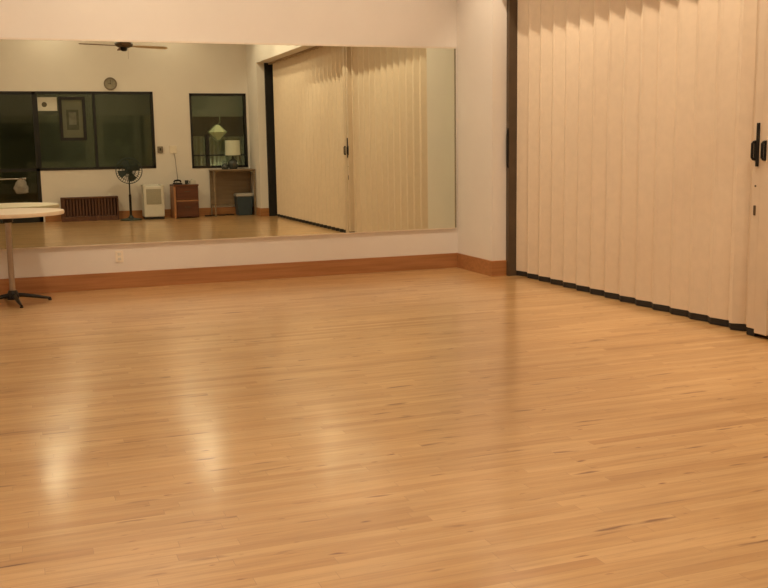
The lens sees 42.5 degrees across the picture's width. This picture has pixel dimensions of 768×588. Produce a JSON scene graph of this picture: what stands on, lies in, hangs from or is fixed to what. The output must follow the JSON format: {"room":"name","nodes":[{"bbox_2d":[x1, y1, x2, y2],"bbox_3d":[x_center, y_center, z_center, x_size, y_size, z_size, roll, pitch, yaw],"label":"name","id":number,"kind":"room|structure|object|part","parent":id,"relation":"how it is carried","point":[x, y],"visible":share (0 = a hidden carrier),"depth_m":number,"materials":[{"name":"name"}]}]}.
{"room":"exercise studio","nodes":[
{"label":"exercise studio","id":0,"kind":"room"},
{"bbox_2d":[0,0,457,278],"bbox_3d":[-2.790,-2.138,9.631,8.950,4.200,0.150,-4,9,-20],"label":"wall","id":1,"kind":"structure","parent":0,"point":[340,22],"depth_m":10.08,"materials":[{"name":"paint"}]},
{"bbox_2d":[115,251,123,261],"bbox_3d":[-2.643,-0.374,9.860,0.076,0.116,0.010,-4,9,-20],"label":"wall outlet","id":2,"kind":"object","parent":1,"relation":"attached to","point":[118,254],"visible":1,"depth_m":9.86,"materials":[{"name":"beige plastic"}]},
{"bbox_2d":[0,37,456,250],"bbox_3d":[-2.487,-1.485,9.749,7.012,1.991,0.015,-4,9,-20],"label":"wall mirror","id":3,"kind":"object","parent":1,"relation":"attached to","point":[136,141],"visible":1,"depth_m":10.05,"materials":[{"name":"clear mirror"}]},
{"bbox_2d":[0,253,456,294],"bbox_3d":[-2.974,-0.114,9.769,8.130,0.163,0.018,-4,9,-20],"label":"baseboard","id":4,"kind":"structure","parent":1,"relation":"attached to","point":[115,280],"depth_m":10.24,"materials":[{"name":"brown wood"}]},
{"bbox_2d":[0,267,767,587],"bbox_3d":[-0.917,0.708,5.057,8.650,0.100,10.416,-4,9,-20],"label":"floor","id":5,"kind":"structure","parent":0,"point":[455,427],"depth_m":4.71,"materials":[{"name":"brown wood"}]},
{"bbox_2d":[0,208,63,307],"bbox_3d":[-3.405,-0.332,8.992,0.992,0.840,0.992,-4,9,-20],"label":"round table","id":6,"kind":"object","parent":5,"relation":"on","point":[7,215],"visible":1,"depth_m":8.96,"materials":[{"name":"beige laminate"}]},
{"bbox_3d":[-3.410,-0.682,8.938,0.260,0.069,0.260,-4,9,-20],"label":"mounting plate","id":7,"kind":"part","parent":6,"relation":"part of","materials":[{"name":"black metal"}]},
{"bbox_2d":[516,0,767,335],"bbox_3d":[2.818,-1.116,6.332,0.169,3.001,8.285,-4,9,-20],"label":"partition","id":8,"kind":"object","parent":5,"relation":"on","point":[640,122],"depth_m":8.12,"materials":[{"name":"fabric"}]},
{"bbox_3d":[2.605,-1.238,6.983,0.058,2.950,0.215,-9,12,-43],"label":"lead panel","id":9,"kind":"part","parent":8,"relation":"part of","materials":[{"name":"plastic"}]},
{"bbox_3d":[2.648,-1.218,6.842,0.125,2.949,0.087,-4,9,-20],"label":"lead post","id":10,"kind":"part","parent":8,"relation":"part of","materials":[{"name":"paint"}]},
{"bbox_3d":[2.590,-1.034,6.840,0.014,0.300,0.024,-4,9,-20],"label":"handle","id":11,"kind":"part","parent":8,"relation":"part of","materials":[{"name":"black metal"}]},
{"bbox_3d":[2.599,-0.982,6.764,0.036,0.140,0.026,-4,9,-20],"label":"handle","id":12,"kind":"part","parent":8,"relation":"part of","materials":[{"name":"black metal"}]},
{"bbox_2d":[457,0,506,260],"bbox_3d":[2.931,-1.692,6.149,0.670,4.200,10.416,-4,9,-20],"label":"wall","id":13,"kind":"structure","parent":0,"point":[481,24],"depth_m":10.38,"materials":[{"name":"paint"}]},
{"bbox_2d":[457,253,506,275],"bbox_3d":[1.057,-0.329,10.774,0.178,0.163,0.869,-4,9,-20],"label":"baseboard","id":14,"kind":"structure","parent":13,"relation":"attached to","point":[475,264],"depth_m":10.55,"materials":[{"name":"brown wood"}]},
{"bbox_2d":[506,0,517,275],"bbox_3d":[1.320,-1.699,10.190,0.142,3.040,0.060,-4,9,-20],"label":"trim","id":15,"kind":"structure","parent":13,"relation":"attached to","point":[512,5],"depth_m":10.17,"materials":[{"name":"brown metal"}]},
{"bbox_3d":[1.277,-1.506,10.186,0.034,0.409,0.022,-4,9,-20],"label":"handle","id":16,"kind":"part","parent":15,"relation":"part of","materials":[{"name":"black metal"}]}
]}

